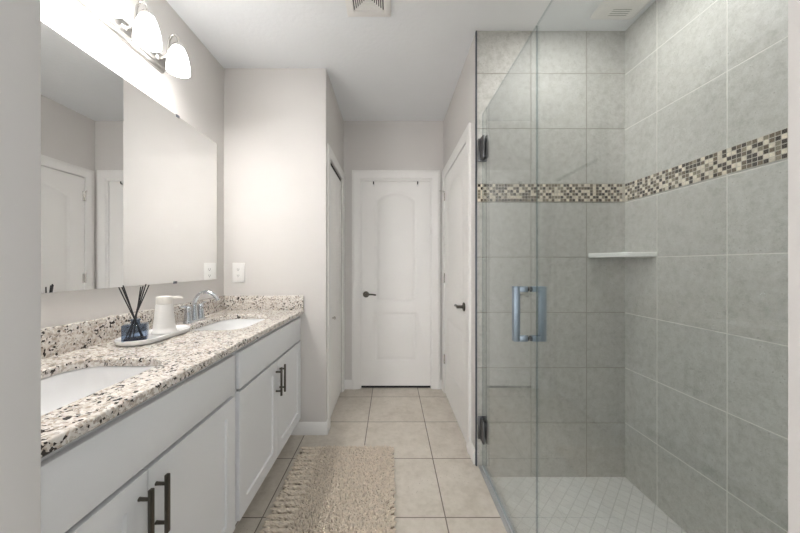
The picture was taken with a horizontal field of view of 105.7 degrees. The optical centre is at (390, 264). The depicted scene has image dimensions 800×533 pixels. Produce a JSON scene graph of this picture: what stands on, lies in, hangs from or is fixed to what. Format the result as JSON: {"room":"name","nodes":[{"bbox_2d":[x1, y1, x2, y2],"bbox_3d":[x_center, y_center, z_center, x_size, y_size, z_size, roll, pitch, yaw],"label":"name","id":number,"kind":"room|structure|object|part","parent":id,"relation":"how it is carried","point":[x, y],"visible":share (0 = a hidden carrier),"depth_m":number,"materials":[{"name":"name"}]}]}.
{"room":"bathroom","nodes":[
{"label":"bathroom","id":0,"kind":"room"},
{"bbox_2d":[41,0,223,328],"bbox_3d":[-1.253,-0.100,1.700,0.100,2.630,3.000,0,0,0],"label":"wall","id":1,"kind":"structure","parent":0,"point":[198,99],"depth_m":1.53,"materials":[{"name":"beige paint"}]},
{"bbox_2d":[41,21,216,292],"bbox_3d":[-1.198,-0.369,1.290,0.010,0.944,1.581,0,0,0],"label":"wall mirror","id":2,"kind":"object","parent":1,"relation":"attached to","point":[129,186],"visible":0.62,"depth_m":1.31,"materials":[{"name":"silver mirror"}]},
{"bbox_2d":[74,0,190,77],"bbox_3d":[-1.110,-1.066,1.232,0.186,0.194,0.705,0,0,0],"label":"vanity light","id":3,"kind":"object","parent":1,"relation":"attached to","point":[143,36],"visible":1,"depth_m":1.33,"materials":[{"name":"white glass"}]},
{"bbox_3d":[-1.068,-1.031,1.137,0.102,0.124,0.102,0,0,0],"label":"lamp shade","id":4,"kind":"part","parent":3,"relation":"part of","materials":[{"name":"white glass"}]},
{"bbox_3d":[-1.108,-1.097,1.329,0.132,0.132,0.052,0,0,0],"label":"arm","id":5,"kind":"part","parent":3,"relation":"part of","materials":[{"name":"silver metal"}]},
{"bbox_3d":[-1.068,-1.031,1.329,0.102,0.124,0.102,0,0,0],"label":"lamp shade","id":6,"kind":"part","parent":3,"relation":"part of","materials":[{"name":"white glass"}]},
{"bbox_3d":[-1.108,-1.097,1.522,0.132,0.132,0.052,0,0,0],"label":"arm","id":7,"kind":"part","parent":3,"relation":"part of","materials":[{"name":"silver metal"}]},
{"bbox_3d":[-1.068,-1.031,1.522,0.102,0.124,0.102,0,0,0],"label":"lamp shade","id":8,"kind":"part","parent":3,"relation":"part of","materials":[{"name":"white glass"}]},
{"bbox_2d":[41,296,224,358],"bbox_3d":[-1.192,0.269,1.266,0.019,0.101,1.781,0,0,0],"label":"backsplash","id":9,"kind":"structure","parent":1,"relation":"attached to","point":[56,340],"depth_m":1.23,"materials":[{"name":"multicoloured stone"}]},
{"bbox_2d":[224,68,328,421],"bbox_3d":[-0.835,-0.100,2.224,0.736,2.630,0.095,0,0,0],"label":"wall","id":10,"kind":"structure","parent":0,"point":[276,120],"depth_m":2.18,"materials":[{"name":"beige paint"}]},
{"bbox_2d":[232,263,244,281],"bbox_3d":[-1.094,0.055,2.172,0.086,0.140,0.010,0,0,0],"label":"wall outlet","id":11,"kind":"object","parent":10,"relation":"attached to","point":[238,269],"visible":1,"depth_m":2.17,"materials":[{"name":"white plastic"}]},
{"bbox_2d":[291,419,328,434],"bbox_3d":[-0.587,1.171,2.191,0.267,0.088,0.055,0,0,0],"label":"baseboard","id":12,"kind":"structure","parent":10,"relation":"attached to","point":[302,428],"depth_m":2.16,"materials":[{"name":"white paint"}]},
{"bbox_2d":[329,79,342,391],"bbox_3d":[-0.517,-0.100,2.624,0.100,2.630,0.704,0,0,0],"label":"wall","id":13,"kind":"structure","parent":0,"point":[335,117],"depth_m":2.65,"materials":[{"name":"beige paint"}]},
{"bbox_2d":[331,164,340,414],"bbox_3d":[-0.493,0.192,2.596,0.087,2.022,0.597,0,0,0],"label":"door","id":14,"kind":"structure","parent":13,"relation":"in","point":[335,179],"depth_m":2.60,"materials":[{"name":"white paint"}]},
{"bbox_2d":[327,144,344,429],"bbox_3d":[-0.460,0.163,2.596,0.014,2.105,0.747,0,0,0],"label":"trim","id":15,"kind":"structure","parent":13,"relation":"attached to","point":[330,155],"depth_m":2.29,"materials":[{"name":"white paint"}]},
{"bbox_2d":[233,388,506,532],"bbox_3d":[-0.536,1.275,0.800,2.127,0.120,4.800,0,0,0],"label":"floor","id":16,"kind":"structure","parent":0,"point":[439,488],"depth_m":1.88,"materials":[{"name":"beige tile"}]},
{"bbox_2d":[41,354,234,532],"bbox_3d":[-0.904,0.782,0.815,0.590,0.866,0.885,0,0,0],"label":"vanity cabinet","id":17,"kind":"object","parent":16,"relation":"on","point":[166,463],"visible":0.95,"depth_m":0.83,"materials":[{"name":"grey paint"}]},
{"bbox_3d":[-0.655,0.818,0.593,0.020,0.549,0.418,0,0,0],"label":"door","id":18,"kind":"part","parent":17,"relation":"part of","materials":[{"name":"grey paint"}]},
{"bbox_3d":[-0.627,0.653,0.776,0.036,0.159,0.012,0,0,0],"label":"handle","id":19,"kind":"part","parent":17,"relation":"part of","materials":[{"name":"grey metal"}]},
{"bbox_3d":[-0.627,0.653,0.832,0.036,0.159,0.012,0,0,0],"label":"handle","id":20,"kind":"part","parent":17,"relation":"part of","materials":[{"name":"grey metal"}]},
{"bbox_3d":[-0.655,0.818,1.030,0.020,0.549,0.449,0,0,0],"label":"door","id":21,"kind":"part","parent":17,"relation":"part of","materials":[{"name":"grey paint"}]},
{"bbox_2d":[231,317,300,526],"bbox_3d":[-0.904,0.782,1.718,0.590,0.866,0.908,0,0,0],"label":"vanity cabinet","id":22,"kind":"object","parent":16,"relation":"on","point":[267,394],"visible":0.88,"depth_m":1.53,"materials":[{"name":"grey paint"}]},
{"bbox_2d":[41,296,303,457],"bbox_3d":[-0.913,0.283,1.274,0.577,0.128,1.803,0,0,0],"label":"countertop","id":23,"kind":"structure","parent":22,"relation":"on","point":[89,343],"depth_m":1.09,"materials":[{"name":"beige stone"}]},
{"bbox_2d":[41,366,154,414],"bbox_3d":[-0.903,0.420,0.807,0.355,0.142,0.502,0,0,0],"label":"sink","id":24,"kind":"object","parent":23,"relation":"in","point":[59,390],"visible":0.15,"depth_m":1.00,"materials":[{"name":"white ceramic"}]},
{"bbox_2d":[114,325,189,346],"bbox_3d":[-1.035,0.308,1.335,0.156,0.023,0.330,0,0,0],"label":"tray","id":25,"kind":"object","parent":23,"relation":"on","point":[182,329],"visible":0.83,"depth_m":1.26,"materials":[{"name":"white ceramic"}]},
{"bbox_2d":[118,284,148,341],"bbox_3d":[-1.025,0.189,1.207,0.094,0.222,0.060,0,0,-30],"label":"reed diffuser","id":26,"kind":"object","parent":25,"relation":"on","point":[141,337],"visible":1,"depth_m":1.21,"materials":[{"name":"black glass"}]},
{"bbox_2d":[121,320,148,340],"bbox_3d":[-1.020,0.258,1.210,0.078,0.084,0.060,0,0,-30],"label":"bottle","id":27,"kind":"object","parent":26,"relation":"attached to","point":[141,337],"depth_m":1.20,"materials":[{"name":"blue glass"}]},
{"bbox_2d":[150,296,182,334],"bbox_3d":[-1.003,0.219,1.345,0.104,0.162,0.097,0,0,0],"label":"soap dispenser","id":28,"kind":"object","parent":25,"relation":"on","point":[164,317],"visible":0.99,"depth_m":1.32,"materials":[{"name":"white ceramic"}]},
{"bbox_2d":[150,303,177,334],"bbox_3d":[-1.006,0.236,1.345,0.097,0.127,0.097,0,0,0],"label":"bottle","id":29,"kind":"object","parent":28,"relation":"on","point":[164,317],"depth_m":1.32,"materials":[{"name":"white ceramic"}]},
{"bbox_2d":[179,290,219,323],"bbox_3d":[-1.056,0.231,1.720,0.170,0.177,0.225,0,0,0],"label":"faucet","id":30,"kind":"object","parent":23,"relation":"on","point":[193,314],"visible":1,"depth_m":1.71,"materials":[{"name":"silver metal"}]},
{"bbox_3d":[-1.115,0.263,1.648,0.044,0.088,0.080,0,0,0],"label":"handle","id":31,"kind":"part","parent":30,"relation":"part of","materials":[{"name":"silver metal"}]},
{"bbox_3d":[-1.115,0.313,1.720,0.052,0.014,0.160,0,0,0],"label":"plate","id":32,"kind":"part","parent":30,"relation":"part of","materials":[{"name":"silver metal"}]},
{"bbox_3d":[-1.115,0.263,1.792,0.044,0.088,0.080,0,0,0],"label":"handle","id":33,"kind":"part","parent":30,"relation":"part of","materials":[{"name":"silver metal"}]},
{"bbox_3d":[-1.054,0.225,1.720,0.165,0.164,0.042,0,0,0],"label":"spout","id":34,"kind":"part","parent":30,"relation":"part of","materials":[{"name":"silver metal"}]},
{"bbox_2d":[194,319,264,329],"bbox_3d":[-0.903,0.420,1.720,0.355,0.142,0.502,0,0,0],"label":"sink","id":35,"kind":"object","parent":23,"relation":"in","point":[230,324],"visible":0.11,"depth_m":1.93,"materials":[{"name":"white ceramic"}]},
{"bbox_3d":[-0.655,0.818,1.508,0.020,0.549,0.434,0,0,0],"label":"door","id":36,"kind":"part","parent":22,"relation":"part of","materials":[{"name":"grey paint"}]},
{"bbox_3d":[-0.655,0.452,1.728,0.020,0.157,0.872,0,0,0],"label":"drawer","id":37,"kind":"part","parent":22,"relation":"part of","materials":[{"name":"grey paint"}]},
{"bbox_3d":[-0.627,0.653,1.699,0.036,0.159,0.012,0,0,0],"label":"handle","id":38,"kind":"part","parent":22,"relation":"part of","materials":[{"name":"grey metal"}]},
{"bbox_3d":[-0.627,0.653,1.755,0.036,0.159,0.012,0,0,0],"label":"handle","id":39,"kind":"part","parent":22,"relation":"part of","materials":[{"name":"grey metal"}]},
{"bbox_3d":[-0.655,0.818,1.946,0.020,0.549,0.435,0,0,0],"label":"door","id":40,"kind":"part","parent":22,"relation":"part of","materials":[{"name":"grey paint"}]},
{"bbox_2d":[259,445,396,532],"bbox_3d":[-0.283,1.201,1.532,0.621,0.027,0.961,0,0,0],"label":"bath rug","id":41,"kind":"object","parent":16,"relation":"on","point":[330,489],"visible":1,"depth_m":1.59,"materials":[{"name":"beige fabric"}]},
{"bbox_2d":[478,466,516,532],"bbox_3d":[0.550,1.272,1.099,0.046,0.121,1.467,0,0,0],"label":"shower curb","id":42,"kind":"structure","parent":16,"relation":"on","point":[499,510],"depth_m":1.55,"materials":[{"name":"grey tile"}]},
{"bbox_2d":[343,121,442,379],"bbox_3d":[0.034,-0.100,3.036,1.202,2.630,0.120,0,0,0],"label":"wall","id":43,"kind":"structure","parent":0,"point":[367,145],"depth_m":2.98,"materials":[{"name":"beige paint"}]},
{"bbox_2d":[345,380,351,388],"bbox_3d":[-0.425,1.171,2.969,0.084,0.088,0.014,0,0,0],"label":"baseboard","id":44,"kind":"structure","parent":43,"relation":"attached to","point":[348,383],"depth_m":2.96,"materials":[{"name":"white paint"}]},
{"bbox_2d":[361,181,430,387],"bbox_3d":[0.049,0.193,2.985,0.700,2.042,0.092,0,0,0],"label":"door","id":45,"kind":"structure","parent":43,"relation":"in","point":[395,215],"depth_m":3.00,"materials":[{"name":"white paint"}]},
{"bbox_3d":[-0.211,0.290,2.968,0.134,0.062,0.056,0,0,0],"label":"handle","id":46,"kind":"part","parent":45,"relation":"part of","materials":[{"name":"grey metal"}]},
{"bbox_2d":[352,170,439,388],"bbox_3d":[0.049,0.143,2.967,0.864,2.143,0.018,0,0,0],"label":"trim","id":47,"kind":"structure","parent":43,"relation":"attached to","point":[356,174],"depth_m":2.96,"materials":[{"name":"white paint"}]},
{"bbox_2d":[166,0,654,120],"bbox_3d":[0.100,-1.465,1.700,3.000,0.100,3.000,0,0,0],"label":"ceiling","id":48,"kind":"structure","parent":0,"point":[407,65],"depth_m":1.88,"materials":[{"name":"paint"}]},
{"bbox_2d":[345,0,390,16],"bbox_3d":[-0.122,-1.408,1.593,0.244,0.012,0.244,0,0,0],"label":"ceiling vent","id":49,"kind":"object","parent":48,"relation":"in","point":[361,8],"visible":1,"depth_m":1.66,"materials":[{"name":"white paint"}]},
{"bbox_2d":[590,0,650,19],"bbox_3d":[1.260,-1.405,1.605,0.250,0.020,0.270,0,0,0],"label":"exhaust fan","id":50,"kind":"object","parent":48,"relation":"attached to","point":[608,9],"visible":1,"depth_m":1.66,"materials":[{"name":"white paint"}]},
{"bbox_2d":[443,36,474,447],"bbox_3d":[0.565,-0.100,2.411,0.100,2.630,1.130,0,0,0],"label":"wall","id":51,"kind":"structure","parent":0,"point":[461,109],"depth_m":1.96,"materials":[{"name":"beige paint"}]},
{"bbox_2d":[442,144,465,440],"bbox_3d":[0.504,0.190,2.457,0.102,2.027,0.846,0,0,0],"label":"door","id":52,"kind":"structure","parent":51,"relation":"in","point":[455,180],"depth_m":2.36,"materials":[{"name":"white paint"}]},
{"bbox_3d":[0.481,0.291,2.141,0.056,0.062,0.134,0,0,0],"label":"handle","id":53,"kind":"part","parent":52,"relation":"part of","materials":[{"name":"grey metal"}]},
{"bbox_2d":[442,122,470,453],"bbox_3d":[0.506,0.150,2.450,0.018,2.130,1.010,0,0,0],"label":"trim","id":54,"kind":"structure","parent":51,"relation":"attached to","point":[465,138],"depth_m":1.97,"materials":[{"name":"white paint"}]},
{"bbox_2d":[469,441,474,463],"bbox_3d":[0.508,1.171,1.898,0.014,0.088,0.104,0,0,0],"label":"baseboard","id":55,"kind":"structure","parent":51,"relation":"attached to","point":[471,447],"depth_m":1.89,"materials":[{"name":"white paint"}]},
{"bbox_2d":[475,31,476,465],"bbox_3d":[0.516,-0.100,1.837,0.008,2.630,0.017,0,0,0],"label":"trim","id":56,"kind":"structure","parent":51,"relation":"attached to","point":[475,31],"depth_m":1.83,"materials":[{"name":"metal"}]},
{"bbox_2d":[478,135,545,532],"bbox_3d":[0.550,0.153,1.487,0.128,2.112,0.688,0,0,0],"label":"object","id":57,"kind":"structure","parent":51,"relation":"attached to","point":[483,142],"depth_m":1.20,"materials":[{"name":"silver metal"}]},
{"bbox_3d":[0.515,0.194,1.208,0.059,0.218,0.024,0,0,0],"label":"pull handle","id":58,"kind":"part","parent":57,"relation":"part of","materials":[{"name":"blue metal"}]},
{"bbox_3d":[0.585,0.194,1.208,0.059,0.218,0.024,0,0,0],"label":"pull handle","id":59,"kind":"part","parent":57,"relation":"part of","materials":[{"name":"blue metal"}]},
{"bbox_2d":[477,31,624,476],"bbox_3d":[0.968,-0.042,1.839,0.895,2.747,0.014,0,0,0],"label":"wall","id":60,"kind":"structure","parent":0,"point":[551,104],"depth_m":1.83,"materials":[{"name":"grey tile"}]},
{"bbox_2d":[588,252,656,257],"bbox_3d":[1.303,-0.057,1.720,0.222,0.027,0.222,0,0,0],"label":"corner shelf","id":61,"kind":"object","parent":60,"relation":"attached to","point":[617,254],"visible":1,"depth_m":1.69,"materials":[{"name":"white stone"}]},
{"bbox_2d":[491,477,685,532],"bbox_3d":[1.087,1.312,1.023,1.027,0.060,1.646,0,0,0],"label":"floor","id":62,"kind":"structure","parent":0,"point":[533,504],"depth_m":1.61,"materials":[{"name":"tile"}]},
{"bbox_2d":[625,0,787,532],"bbox_3d":[1.465,-0.042,1.066,0.100,2.747,1.732,0,0,0],"label":"wall","id":63,"kind":"structure","parent":0,"point":[706,317],"depth_m":1.36,"materials":[{"name":"grey tile"}]},
{"bbox_2d":[477,128,787,201],"bbox_3d":[0.968,-0.435,1.099,0.894,0.107,1.467,0,0,0],"label":"trim","id":64,"kind":"structure","parent":63,"relation":"attached to","point":[772,147],"depth_m":1.60,"materials":[{"name":"tile"}]},
{"bbox_3d":[-0.314,-0.100,0.305,1.779,2.630,0.120,0,0,0],"label":"wall","id":65,"kind":"structure","parent":0,"visible":0},
{"bbox_2d":[0,0,799,532],"bbox_3d":[0.029,0.176,0.304,0.942,2.078,0.129,0,0,0],"label":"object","id":66,"kind":"structure","parent":65,"relation":"attached to","point":[20,20],"depth_m":0.35,"materials":[{"name":"beige paint"}]}
]}

